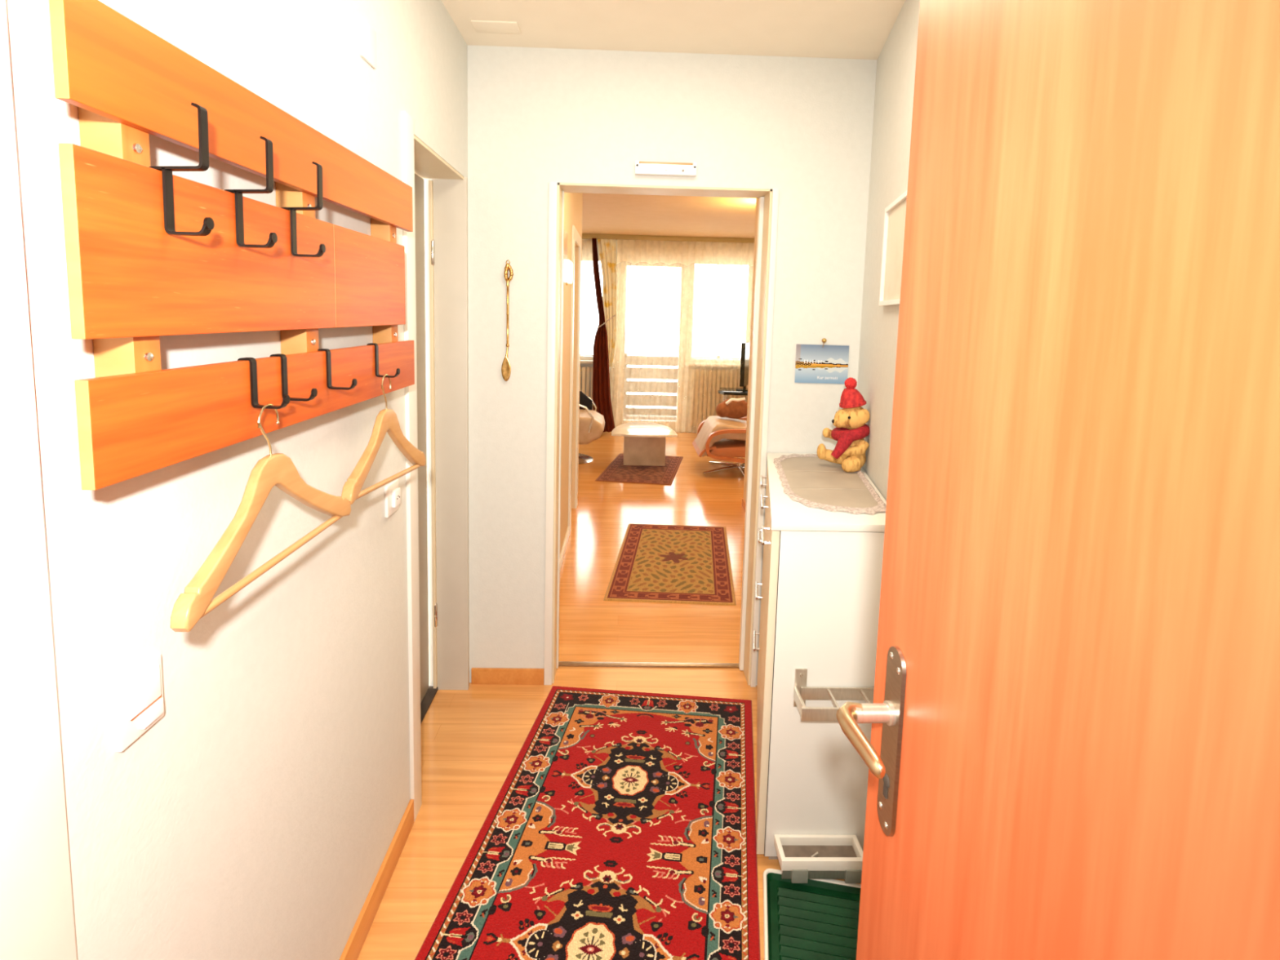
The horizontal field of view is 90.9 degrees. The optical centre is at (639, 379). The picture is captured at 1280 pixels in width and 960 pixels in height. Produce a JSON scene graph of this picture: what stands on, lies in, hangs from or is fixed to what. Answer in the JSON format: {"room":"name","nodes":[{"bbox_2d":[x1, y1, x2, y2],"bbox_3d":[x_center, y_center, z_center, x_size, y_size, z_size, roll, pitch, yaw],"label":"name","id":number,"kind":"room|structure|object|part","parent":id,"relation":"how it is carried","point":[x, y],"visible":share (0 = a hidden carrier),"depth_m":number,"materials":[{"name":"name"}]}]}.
{"room":"entrance hallway","nodes":[
{"label":"entrance hallway","id":0,"kind":"room"},
{"bbox_2d":[5,0,469,959],"bbox_3d":[-0.707,0.169,0.828,0.160,2.483,3.246,1,6,-1],"label":"wall","id":1,"kind":"structure","parent":0,"point":[259,817],"depth_m":1.00,"materials":[{"name":"white paint"}]},
{"bbox_2d":[0,0,76,959],"bbox_3d":[-0.617,0.203,0.523,0.006,2.483,0.268,1,6,-1],"label":"trim","id":2,"kind":"structure","parent":1,"relation":"attached to","point":[37,922],"depth_m":0.63,"materials":[{"name":"white paint"}]},
{"bbox_2d":[111,653,164,752],"bbox_3d":[-0.625,0.403,0.789,0.013,0.086,0.072,1,6,-1],"label":"light switch","id":3,"kind":"object","parent":1,"relation":"attached to","point":[138,702],"visible":1,"depth_m":0.78,"materials":[{"name":"white plastic"}]},
{"bbox_2d":[48,0,414,490],"bbox_3d":[-0.597,-0.185,1.115,0.060,0.499,0.991,1,6,-1],"label":"coat rack","id":4,"kind":"object","parent":1,"relation":"attached to","point":[132,282],"visible":0.98,"depth_m":0.79,"materials":[{"name":"orange wood"}]},
{"bbox_2d":[148,102,214,235],"bbox_3d":[-0.539,-0.245,0.736,0.067,0.150,0.014,1,6,-1],"label":"hook","id":5,"kind":"object","parent":4,"relation":"attached to","point":[166,171],"visible":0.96,"depth_m":0.73,"materials":[{"name":"black metal"}]},
{"bbox_2d":[224,135,277,248],"bbox_3d":[-0.542,-0.259,0.872,0.067,0.150,0.014,1,6,-1],"label":"hook","id":6,"kind":"object","parent":4,"relation":"attached to","point":[273,238],"visible":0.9,"depth_m":0.87,"materials":[{"name":"black metal"}]},
{"bbox_2d":[237,357,289,408],"bbox_3d":[-0.550,0.005,0.920,0.068,0.074,0.014,1,6,-1],"label":"coat hook","id":7,"kind":"object","parent":4,"relation":"attached to","point":[253,366],"visible":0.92,"depth_m":0.92,"materials":[{"name":"black metal"}]},
{"bbox_2d":[169,404,351,631],"bbox_3d":[-0.540,0.154,0.935,0.027,0.239,0.442,1,6,-1],"label":"hanger","id":8,"kind":"object","parent":7,"relation":"hanging from","point":[277,469],"visible":0.99,"depth_m":0.87,"materials":[{"name":"brown wood"}]},
{"bbox_2d":[269,353,317,401],"bbox_3d":[-0.552,-0.003,1.002,0.068,0.074,0.014,1,6,-1],"label":"coat hook","id":9,"kind":"object","parent":4,"relation":"attached to","point":[283,357],"visible":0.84,"depth_m":1.00,"materials":[{"name":"black metal"}]},
{"bbox_2d":[280,161,325,257],"bbox_3d":[-0.545,-0.274,1.016,0.067,0.150,0.014,1,6,-1],"label":"hook","id":10,"kind":"object","parent":4,"relation":"attached to","point":[322,250],"visible":0.97,"depth_m":1.01,"materials":[{"name":"black metal"}]},
{"bbox_2d":[317,348,356,390],"bbox_3d":[-0.555,-0.018,1.152,0.068,0.074,0.014,1,6,-1],"label":"coat hook","id":11,"kind":"object","parent":4,"relation":"attached to","point":[353,384],"visible":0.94,"depth_m":1.15,"materials":[{"name":"black metal"}]},
{"bbox_2d":[366,342,399,377],"bbox_3d":[-0.560,-0.042,1.375,0.068,0.074,0.014,1,6,-1],"label":"coat hook","id":12,"kind":"object","parent":4,"relation":"attached to","point":[376,347],"visible":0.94,"depth_m":1.37,"materials":[{"name":"black metal"}]},
{"bbox_2d":[341,373,426,504],"bbox_3d":[-0.550,0.116,1.375,0.027,0.254,0.441,1,6,-1],"label":"hanger","id":13,"kind":"object","parent":4,"relation":"hanging from","point":[386,420],"visible":0.98,"depth_m":1.33,"materials":[{"name":"brown wood"}]},
{"bbox_2d":[359,15,376,68],"bbox_3d":[-0.619,-0.767,1.434,0.006,0.085,0.080,1,6,-1],"label":"cover plate","id":14,"kind":"object","parent":1,"relation":"attached to","point":[367,33],"visible":1,"depth_m":1.43,"materials":[{"name":"white plastic"}]},
{"bbox_2d":[339,799,413,959],"bbox_3d":[-0.660,1.330,1.326,0.012,0.075,1.075,1,6,-1],"label":"baseboard","id":15,"kind":"structure","parent":1,"relation":"attached to","point":[352,950],"depth_m":1.59,"materials":[{"name":"brown wood"}]},
{"bbox_2d":[384,479,400,517],"bbox_3d":[-0.641,0.309,1.643,0.020,0.081,0.080,1,6,-1],"label":"wall socket","id":16,"kind":"object","parent":1,"relation":"attached to","point":[392,491],"visible":0.98,"depth_m":1.63,"materials":[{"name":"white plastic"}]},
{"bbox_2d":[400,111,422,822],"bbox_3d":[-0.649,0.299,1.794,0.012,2.030,0.068,1,6,-1],"label":"trim","id":17,"kind":"structure","parent":1,"relation":"attached to","point":[406,121],"depth_m":1.79,"materials":[{"name":"white paint"}]},
{"bbox_2d":[414,173,437,702],"bbox_3d":[-0.795,0.276,2.131,0.052,1.972,0.557,1,6,-1],"label":"door","id":18,"kind":"structure","parent":1,"relation":"in","point":[419,181],"depth_m":2.36,"materials":[{"name":"beige paint"}]},
{"bbox_2d":[413,134,463,179],"bbox_3d":[-0.718,-0.713,2.031,0.153,0.010,0.567,1,6,-1],"label":"trim","id":19,"kind":"structure","parent":1,"relation":"attached to","point":[428,164],"depth_m":2.10,"materials":[{"name":"beige paint"}]},
{"bbox_2d":[431,177,469,689],"bbox_3d":[-0.726,0.247,2.425,0.126,2.000,0.018,1,6,-1],"label":"trim","id":20,"kind":"structure","parent":1,"relation":"attached to","point":[450,196],"depth_m":2.41,"materials":[{"name":"white paint"}]},
{"bbox_2d":[560,192,582,554],"bbox_3d":[-0.525,-0.137,3.852,0.140,2.483,2.527,1,6,-1],"label":"wall","id":21,"kind":"structure","parent":0,"point":[572,201],"depth_m":4.07,"materials":[{"name":"beige paint"}]},
{"bbox_2d":[560,526,569,571],"bbox_3d":[-0.468,1.115,3.510,0.012,0.065,1.587,1,6,-1],"label":"baseboard","id":22,"kind":"structure","parent":21,"relation":"attached to","point":[567,534],"depth_m":3.95,"materials":[{"name":"brown wood"}]},
{"bbox_2d":[563,229,573,285],"bbox_3d":[-0.409,-0.676,3.520,0.050,0.301,0.240,1,6,-1],"label":"lamp","id":23,"kind":"object","parent":21,"relation":"attached to","point":[567,264],"visible":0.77,"depth_m":3.45,"materials":[{"name":"beige glass"}]},
{"bbox_3d":[-0.425,-0.690,3.519,0.018,0.275,0.240,1,6,-2],"label":"panel","id":24,"kind":"part","parent":23,"relation":"part of","materials":[{"name":"beige glass"}]},
{"bbox_3d":[-0.402,-0.602,3.528,0.032,0.120,0.220,1,6,-2],"label":"lamp shade","id":25,"kind":"part","parent":23,"relation":"part of","materials":[{"name":"white"}]},
{"bbox_2d":[568,225,581,533],"bbox_3d":[-0.469,-0.004,4.544,0.014,2.080,0.700,1,6,-1],"label":"trim","id":26,"kind":"structure","parent":21,"relation":"attached to","point":[575,237],"depth_m":4.29,"materials":[{"name":"white paint"}]},
{"bbox_2d":[357,431,861,959],"bbox_3d":[0.472,1.156,3.902,6.400,0.050,9.100,1,6,-1],"label":"floor","id":27,"kind":"structure","parent":0,"point":[472,739],"depth_m":2.69,"materials":[{"name":"brown wood"}]},
{"bbox_2d":[420,686,438,724],"bbox_3d":[-0.825,1.264,2.236,0.048,0.012,0.573,1,6,-1],"label":"threshold","id":28,"kind":"object","parent":27,"relation":"on","point":[431,692],"visible":0.21,"depth_m":2.42,"materials":[{"name":"grey stone"}]},
{"bbox_2d":[579,366,593,410],"bbox_3d":[-0.954,0.247,8.091,0.912,0.830,0.055,1,6,-1],"label":"radiator","id":29,"kind":"object","parent":27,"relation":"on","point":[588,370],"visible":0.1,"depth_m":8.05,"materials":[{"name":"beige metal"}]},
{"bbox_2d":[414,685,760,959],"bbox_3d":[-0.081,1.336,1.732,1.083,0.010,1.672,1,6,-1],"label":"runner rug","id":30,"kind":"object","parent":27,"relation":"on","point":[622,825],"visible":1,"depth_m":1.80,"materials":[{"name":"red fabric"}]},
{"bbox_2d":[578,391,604,465],"bbox_3d":[-0.949,0.306,6.445,1.175,1.050,0.704,1,6,-1],"label":"swivel chair","id":31,"kind":"object","parent":27,"relation":"on","point":[591,423],"visible":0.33,"depth_m":6.21,"materials":[{"name":"beige leather"}]},
{"bbox_3d":[-0.863,0.366,6.111,0.832,0.331,0.024,1,6,-2],"label":"arm","id":32,"kind":"part","parent":31,"relation":"part of","materials":[{"name":"metal"}]},
{"bbox_2d":[578,408,604,444],"bbox_3d":[-0.823,0.483,6.466,0.915,0.300,0.560,1,6,-2],"label":"seat cushion","id":33,"kind":"object","parent":31,"relation":"on","point":[584,419],"depth_m":6.20,"materials":[{"name":"beige leather"}]},
{"bbox_3d":[-0.879,0.296,6.788,0.832,0.331,0.024,1,6,-2],"label":"arm","id":34,"kind":"part","parent":31,"relation":"part of","materials":[{"name":"metal"}]},
{"bbox_2d":[595,453,683,485],"bbox_3d":[0.026,0.876,6.238,0.697,0.007,1.187,2,6,9],"label":"rug","id":35,"kind":"object","parent":27,"relation":"on","point":[615,472],"visible":0.73,"depth_m":6.02,"materials":[{"name":"red fabric"}]},
{"bbox_2d":[611,422,677,466],"bbox_3d":[0.030,0.672,6.458,0.644,0.353,0.755,1,6,-1],"label":"coffee table","id":36,"kind":"object","parent":35,"relation":"on","point":[644,442],"visible":1,"depth_m":6.30,"materials":[{"name":"stone"}]},
{"bbox_2d":[558,661,738,668],"bbox_3d":[0.044,1.237,2.729,0.800,0.008,0.028,1,6,-1],"label":"threshold","id":37,"kind":"object","parent":27,"relation":"on","point":[560,663],"visible":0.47,"depth_m":2.72,"materials":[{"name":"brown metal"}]},
{"bbox_2d":[603,524,736,605],"bbox_3d":[0.213,1.117,3.939,0.702,0.007,1.281,2,6,5],"label":"rug","id":38,"kind":"object","parent":27,"relation":"on","point":[655,563],"visible":1,"depth_m":3.78,"materials":[{"name":"fabric"}]},
{"bbox_2d":[688,368,748,433],"bbox_3d":[1.360,0.299,8.151,1.422,0.830,0.055,1,6,-1],"label":"radiator","id":39,"kind":"object","parent":27,"relation":"on","point":[730,376],"visible":0.29,"depth_m":8.10,"materials":[{"name":"beige metal"}]},
{"bbox_2d":[692,415,746,475],"bbox_3d":[1.092,0.383,6.140,1.079,1.059,0.784,1,6,-1],"label":"recliner","id":40,"kind":"object","parent":27,"relation":"on","point":[721,438],"visible":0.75,"depth_m":5.95,"materials":[{"name":"beige leather"}]},
{"bbox_2d":[694,415,746,457],"bbox_3d":[0.954,0.558,6.195,0.785,0.315,0.560,1,6,-2],"label":"seat cushion","id":41,"kind":"object","parent":40,"relation":"on","point":[726,445],"depth_m":5.96,"materials":[{"name":"fabric"}]},
{"bbox_3d":[1.017,0.543,6.521,0.842,0.370,0.055,1,6,-2],"label":"arm","id":42,"kind":"part","parent":40,"relation":"part of"},
{"bbox_3d":[1.032,0.610,5.875,0.842,0.370,0.055,1,6,-2],"label":"arm","id":43,"kind":"part","parent":40,"relation":"part of"},
{"bbox_2d":[715,397,747,418],"bbox_3d":[0.931,0.280,6.298,0.348,0.232,0.212,1,6,-1],"label":"cushion","id":44,"kind":"object","parent":40,"relation":"on","point":[732,408],"visible":0.94,"depth_m":6.22,"materials":[{"name":"brown fabric"}]},
{"bbox_3d":[0.940,0.213,6.202,0.193,0.079,0.042,2,6,5],"label":"trim","id":45,"kind":"part","parent":44,"relation":"part of","materials":[{"name":"white fabric"}]},
{"bbox_3d":[0.981,0.780,6.188,0.120,0.195,0.120,1,6,-2],"label":"swivel post","id":46,"kind":"part","parent":40,"relation":"part of","materials":[{"name":"metal"}]},
{"bbox_2d":[718,387,747,400],"bbox_3d":[1.257,0.447,7.608,0.670,0.640,0.460,1,6,-1],"label":"side table","id":47,"kind":"object","parent":27,"relation":"on","point":[725,391],"visible":0.29,"depth_m":7.42,"materials":[{"name":"metal"}]},
{"bbox_2d":[718,387,747,395],"bbox_3d":[1.264,0.149,7.578,0.670,0.040,0.460,1,6,-2],"label":"shelf","id":48,"kind":"object","parent":47,"relation":"attached to","point":[725,391],"depth_m":7.41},
{"bbox_2d":[736,342,750,391],"bbox_3d":[1.267,-0.156,7.532,0.180,0.574,0.360,4,6,20],"label":"television","id":49,"kind":"object","parent":47,"relation":"on","point":[744,359],"visible":0.78,"depth_m":7.39,"materials":[{"name":"black plastic"}]},
{"bbox_2d":[763,868,861,959],"bbox_3d":[0.451,1.364,1.503,0.305,0.026,0.380,2,6,10],"label":"tray","id":50,"kind":"object","parent":27,"relation":"on","point":[816,919],"visible":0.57,"depth_m":1.58,"materials":[{"name":"green plastic"}]},
{"bbox_2d":[773,834,862,883],"bbox_3d":[0.482,1.288,1.693,0.226,0.060,0.089,1,6,-1],"label":"drip tray","id":51,"kind":"object","parent":50,"relation":"on","point":[802,858],"visible":0.83,"depth_m":1.66,"materials":[{"name":"beige plastic"}]},
{"bbox_2d":[753,452,886,859],"bbox_3d":[0.571,0.823,2.121,0.360,0.982,0.942,2,6,10],"label":"cabinet","id":52,"kind":"object","parent":27,"relation":"on","point":[820,592],"visible":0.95,"depth_m":1.69,"materials":[{"name":"white wood"}]},
{"bbox_3d":[0.456,1.022,2.462,0.025,0.008,0.144,3,6,10],"label":"handle","id":53,"kind":"part","parent":52,"relation":"part of","materials":[{"name":"metal"}]},
{"bbox_3d":[0.468,1.133,2.437,0.020,0.224,0.287,3,6,10],"label":"drawer","id":54,"kind":"part","parent":52,"relation":"part of","materials":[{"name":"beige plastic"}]},
{"bbox_3d":[0.461,0.819,2.441,0.025,0.008,0.144,3,6,10],"label":"handle","id":55,"kind":"part","parent":52,"relation":"part of","materials":[{"name":"metal"}]},
{"bbox_3d":[0.467,0.600,2.418,0.025,0.008,0.144,3,6,10],"label":"handle","id":56,"kind":"part","parent":52,"relation":"part of","materials":[{"name":"metal"}]},
{"bbox_3d":[0.474,0.906,2.413,0.020,0.224,0.287,3,6,10],"label":"drawer","id":57,"kind":"part","parent":52,"relation":"part of","materials":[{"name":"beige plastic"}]},
{"bbox_3d":[0.424,0.815,2.118,0.020,0.924,0.289,3,6,10],"label":"door","id":58,"kind":"part","parent":52,"relation":"part of","materials":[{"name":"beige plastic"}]},
{"bbox_3d":[0.472,0.386,2.397,0.025,0.008,0.144,3,6,10],"label":"handle","id":59,"kind":"part","parent":52,"relation":"part of","materials":[{"name":"metal"}]},
{"bbox_3d":[0.479,0.679,2.390,0.020,0.224,0.287,3,6,10],"label":"drawer","id":60,"kind":"part","parent":52,"relation":"part of","materials":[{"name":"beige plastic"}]},
{"bbox_3d":[0.421,0.413,2.124,0.025,0.008,0.144,3,6,10],"label":"handle","id":61,"kind":"part","parent":52,"relation":"part of","materials":[{"name":"metal"}]},
{"bbox_3d":[0.360,0.445,1.797,0.025,0.008,0.144,3,6,10],"label":"handle","id":62,"kind":"part","parent":52,"relation":"part of","materials":[{"name":"metal"}]},
{"bbox_3d":[0.485,0.447,2.366,0.020,0.236,0.287,3,6,10],"label":"drawer","id":63,"kind":"part","parent":52,"relation":"part of","materials":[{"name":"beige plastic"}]},
{"bbox_3d":[0.371,0.842,1.835,0.020,0.924,0.289,3,6,10],"label":"door","id":64,"kind":"part","parent":52,"relation":"part of","materials":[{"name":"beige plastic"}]},
{"bbox_2d":[773,453,886,515],"bbox_3d":[0.609,0.324,2.115,0.305,0.013,0.775,3,6,10],"label":"doily","id":65,"kind":"object","parent":52,"relation":"on","point":[813,482],"visible":0.87,"depth_m":2.01,"materials":[{"name":"beige fabric"}]},
{"bbox_2d":[817,377,870,471],"bbox_3d":[0.727,0.155,2.211,0.165,0.326,0.135,0,6,-12],"label":"bear figurine","id":66,"kind":"object","parent":65,"relation":"on","point":[851,429],"visible":1,"depth_m":2.18,"materials":[{"name":"fabric"}]},
{"bbox_2d":[793,668,874,721],"bbox_3d":[0.547,0.834,1.644,0.276,0.107,0.098,1,6,-1],"label":"holder","id":67,"kind":"object","parent":52,"relation":"attached to","point":[802,692],"visible":0.49,"depth_m":1.68,"materials":[{"name":"metal"}]},
{"bbox_3d":[0.416,0.843,1.643,0.008,0.032,0.088,1,6,-2],"label":"arm","id":68,"kind":"part","parent":67,"relation":"part of","materials":[{"name":"metal"}]},
{"bbox_3d":[0.546,0.852,1.601,0.274,0.034,0.008,1,6,-2],"label":"rail","id":69,"kind":"part","parent":67,"relation":"part of","materials":[{"name":"metal"}]},
{"bbox_3d":[0.555,0.841,1.685,0.252,0.034,0.006,1,6,-2],"label":"rail","id":70,"kind":"part","parent":67,"relation":"part of","materials":[{"name":"metal"}]},
{"bbox_2d":[579,239,745,432],"bbox_3d":[0.398,-0.561,8.197,6.400,2.483,0.200,1,6,-1],"label":"wall window","id":71,"kind":"structure","parent":0,"point":[612,370],"depth_m":8.16,"materials":[{"name":"white paint"}]},
{"bbox_2d":[579,360,592,364],"bbox_3d":[-0.967,-0.232,8.078,1.080,0.035,0.140,1,6,-1],"label":"window sill","id":72,"kind":"structure","parent":71,"relation":"attached to","point":[581,361],"depth_m":8.02,"materials":[{"name":"white paint"}]},
{"bbox_2d":[580,256,604,359],"bbox_3d":[-0.935,-0.916,8.109,1.015,1.340,0.060,1,6,-1],"label":"window","id":73,"kind":"structure","parent":71,"relation":"attached to","point":[582,357],"depth_m":8.15,"materials":[{"name":"white paint"}]},
{"bbox_2d":[614,261,689,430],"bbox_3d":[0.157,-0.452,8.168,0.920,2.220,0.090,1,6,-1],"label":"door","id":74,"kind":"structure","parent":71,"relation":"attached to","point":[679,424],"depth_m":8.15,"materials":[{"name":"white paint"}]},
{"bbox_2d":[685,362,740,367],"bbox_3d":[1.417,-0.179,8.141,1.650,0.035,0.140,1,6,-1],"label":"window sill","id":75,"kind":"structure","parent":71,"relation":"attached to","point":[699,364],"depth_m":8.06,"materials":[{"name":"white paint"}]},
{"bbox_2d":[687,263,753,363],"bbox_3d":[1.416,-0.863,8.171,1.580,1.340,0.060,1,6,-1],"label":"window","id":76,"kind":"structure","parent":71,"relation":"attached to","point":[750,268],"depth_m":8.14,"materials":[{"name":"white paint"}]},
{"bbox_2d":[467,44,876,685],"bbox_3d":[0.178,0.015,2.539,2.011,2.483,0.148,1,6,-1],"label":"wall","id":77,"kind":"structure","parent":0,"point":[801,127],"depth_m":2.39,"materials":[{"name":"white paint"}]},
{"bbox_2d":[501,259,513,381],"bbox_3d":[-0.508,-0.224,2.410,0.046,0.463,0.026,1,6,-1],"label":"decorative spoon","id":78,"kind":"object","parent":77,"relation":"hanging from","point":[505,368],"visible":1,"depth_m":2.41,"materials":[{"name":"gold metal"}]},
{"bbox_2d":[501,346,511,381],"bbox_3d":[-0.516,-0.061,2.430,0.037,0.134,0.016,1,6,-2],"label":"bowl","id":79,"kind":"object","parent":78,"relation":"on","point":[505,368],"depth_m":2.43,"materials":[{"name":"gold metal"}]},
{"bbox_3d":[-0.506,-0.251,2.409,0.014,0.255,0.014,1,6,-2],"label":"stem","id":80,"kind":"part","parent":78,"relation":"part of","materials":[{"name":"gold metal"}]},
{"bbox_2d":[471,667,544,684],"bbox_3d":[-0.538,1.210,2.566,0.295,0.066,0.012,1,6,-1],"label":"baseboard","id":81,"kind":"structure","parent":77,"relation":"attached to","point":[497,676],"depth_m":2.56,"materials":[{"name":"brown wood"}]},
{"bbox_2d":[543,182,557,684],"bbox_3d":[-0.351,0.252,2.471,0.031,2.000,0.012,1,6,-1],"label":"trim","id":82,"kind":"structure","parent":77,"relation":"attached to","point":[553,186],"depth_m":2.46,"materials":[{"name":"white paint"}]},
{"bbox_2d":[551,182,772,685],"bbox_3d":[0.070,0.253,2.562,0.816,2.000,0.146,1,6,-1],"label":"trim","id":83,"kind":"structure","parent":77,"relation":"attached to","point":[766,193],"depth_m":2.50,"materials":[{"name":"beige paint"}]},
{"bbox_2d":[635,160,697,176],"bbox_3d":[0.097,-0.792,2.364,0.230,0.048,0.032,1,6,-1],"label":"sign plaque","id":84,"kind":"object","parent":77,"relation":"attached to","point":[645,168],"visible":1,"depth_m":2.35,"materials":[{"name":"white plastic"}]},
{"bbox_2d":[750,188,778,687],"bbox_3d":[0.490,0.271,2.493,0.022,2.000,0.012,1,6,-1],"label":"trim","id":85,"kind":"structure","parent":77,"relation":"attached to","point":[775,191],"depth_m":2.47,"materials":[{"name":"white paint"}]},
{"bbox_2d":[794,344,848,383],"bbox_3d":[0.712,-0.060,2.466,0.209,0.152,0.001,1,6,-1],"label":"postcard","id":86,"kind":"object","parent":77,"relation":"attached to","point":[828,364],"visible":0.98,"depth_m":2.47,"materials":[{"name":"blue paper"}]},
{"bbox_2d":[822,337,826,347],"bbox_3d":[0.716,-0.141,2.448,0.019,0.039,0.021,5,7,28],"label":"pin","id":87,"kind":"object","parent":77,"relation":"attached to","point":[824,340],"visible":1,"depth_m":2.44,"materials":[{"name":"gold metal"}]},
{"bbox_2d":[441,0,905,238],"bbox_3d":[0.536,-1.388,3.640,6.400,0.100,9.100,1,6,-1],"label":"ceiling","id":88,"kind":"structure","parent":0,"point":[819,28],"depth_m":2.18,"materials":[{"name":"paint"}]},
{"bbox_2d":[471,19,520,33],"bbox_3d":[-0.492,-1.208,2.159,0.155,0.005,0.085,1,6,-1],"label":"ceiling plate","id":89,"kind":"object","parent":88,"relation":"attached to","point":[480,26],"visible":1,"depth_m":2.15,"materials":[{"name":"paint"}]},
{"bbox_2d":[582,233,754,243],"bbox_3d":[0.435,-1.741,7.800,6.000,0.053,0.130,1,6,-1],"label":"rail","id":90,"kind":"object","parent":88,"relation":"attached to","point":[584,236],"visible":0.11,"depth_m":7.74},
{"bbox_2d":[581,239,593,271],"bbox_3d":[-0.981,-1.541,7.817,0.880,0.400,0.026,1,6,-1],"label":"curtain","id":91,"kind":"object","parent":90,"relation":"hanging from","point":[587,246],"visible":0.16,"depth_m":7.83,"materials":[{"name":"white fabric"}]},
{"bbox_2d":[591,237,615,431],"bbox_3d":[-0.447,-0.532,7.817,0.338,2.400,0.077,1,6,-7],"label":"drape","id":92,"kind":"object","parent":90,"relation":"hanging from","point":[601,373],"visible":0.97,"depth_m":7.85,"materials":[{"name":"red fabric"}]},
{"bbox_2d":[597,238,616,366],"bbox_3d":[-0.417,-0.947,7.851,0.255,1.580,0.026,1,6,-1],"label":"patterned curtain","id":93,"kind":"object","parent":90,"relation":"hanging from","point":[607,251],"visible":0.95,"depth_m":7.83,"materials":[{"name":"beige fabric"}]},
{"bbox_2d":[617,239,754,266],"bbox_3d":[1.023,-1.550,7.813,2.615,0.300,0.026,1,6,-1],"label":"valance","id":94,"kind":"object","parent":90,"relation":"hanging from","point":[633,251],"visible":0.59,"depth_m":7.80,"materials":[{"name":"white fabric"}]},
{"bbox_2d":[743,198,758,501],"bbox_3d":[0.959,-0.094,3.791,0.140,2.483,2.327,1,6,-1],"label":"wall","id":95,"kind":"structure","parent":0,"point":[757,199],"depth_m":4.89,"materials":[{"name":"beige paint"}]},
{"bbox_2d":[742,497,745,511],"bbox_3d":[0.853,1.107,3.913,0.012,0.065,2.327,1,6,-1],"label":"baseboard","id":96,"kind":"structure","parent":95,"relation":"attached to","point":[743,500],"depth_m":5.00,"materials":[{"name":"brown wood"}]},
{"bbox_2d":[857,0,919,501],"bbox_3d":[0.641,0.199,0.863,0.157,2.483,3.346,2,6,10],"label":"wall","id":97,"kind":"structure","parent":0,"point":[896,60],"depth_m":2.06,"materials":[{"name":"white paint"}]},
{"bbox_2d":[878,189,907,306],"bbox_3d":[0.742,-0.368,1.792,0.018,0.306,0.449,2,6,10],"label":"picture frame","id":98,"kind":"object","parent":97,"relation":"attached to","point":[895,214],"visible":0.56,"depth_m":1.89,"materials":[{"name":"white plastic"}]},
{"bbox_2d":[835,0,1279,959],"bbox_3d":[0.281,0.483,0.323,0.108,1.988,0.870,1,6,-3],"label":"door","id":99,"kind":"structure","parent":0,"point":[1073,752],"depth_m":0.42,"materials":[{"name":"brown wood"}]},
{"bbox_3d":[0.226,0.371,0.653,0.029,0.024,0.100,2,6,4],"label":"lever handle","id":100,"kind":"part","parent":99,"relation":"part of","materials":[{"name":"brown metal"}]},
{"bbox_3d":[0.278,0.400,0.696,0.004,0.216,0.039,1,6,-3],"label":"handle plate","id":101,"kind":"part","parent":99,"relation":"part of","materials":[{"name":"silver metal"}]},
{"label":"outside","id":102,"kind":"structure","parent":0,"visible":0},
{"bbox_2d":[623,414,676,420],"bbox_3d":[0.347,0.661,9.127,6.400,0.100,1.400,1,6,-1],"label":"floor","id":103,"kind":"structure","parent":102,"point":[627,416],"depth_m":9.43,"materials":[{"name":"beige concrete"}]},
{"bbox_2d":[580,352,740,415],"bbox_3d":[0.349,0.092,9.526,6.000,0.950,0.070,1,6,-1],"label":"balcony railing","id":104,"kind":"object","parent":103,"relation":"on","point":[629,372],"visible":0.27,"depth_m":9.48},
{"bbox_3d":[-0.226,0.077,9.524,0.050,0.950,0.044,1,6,-2],"label":"post","id":105,"kind":"part","parent":104,"relation":"part of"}
]}

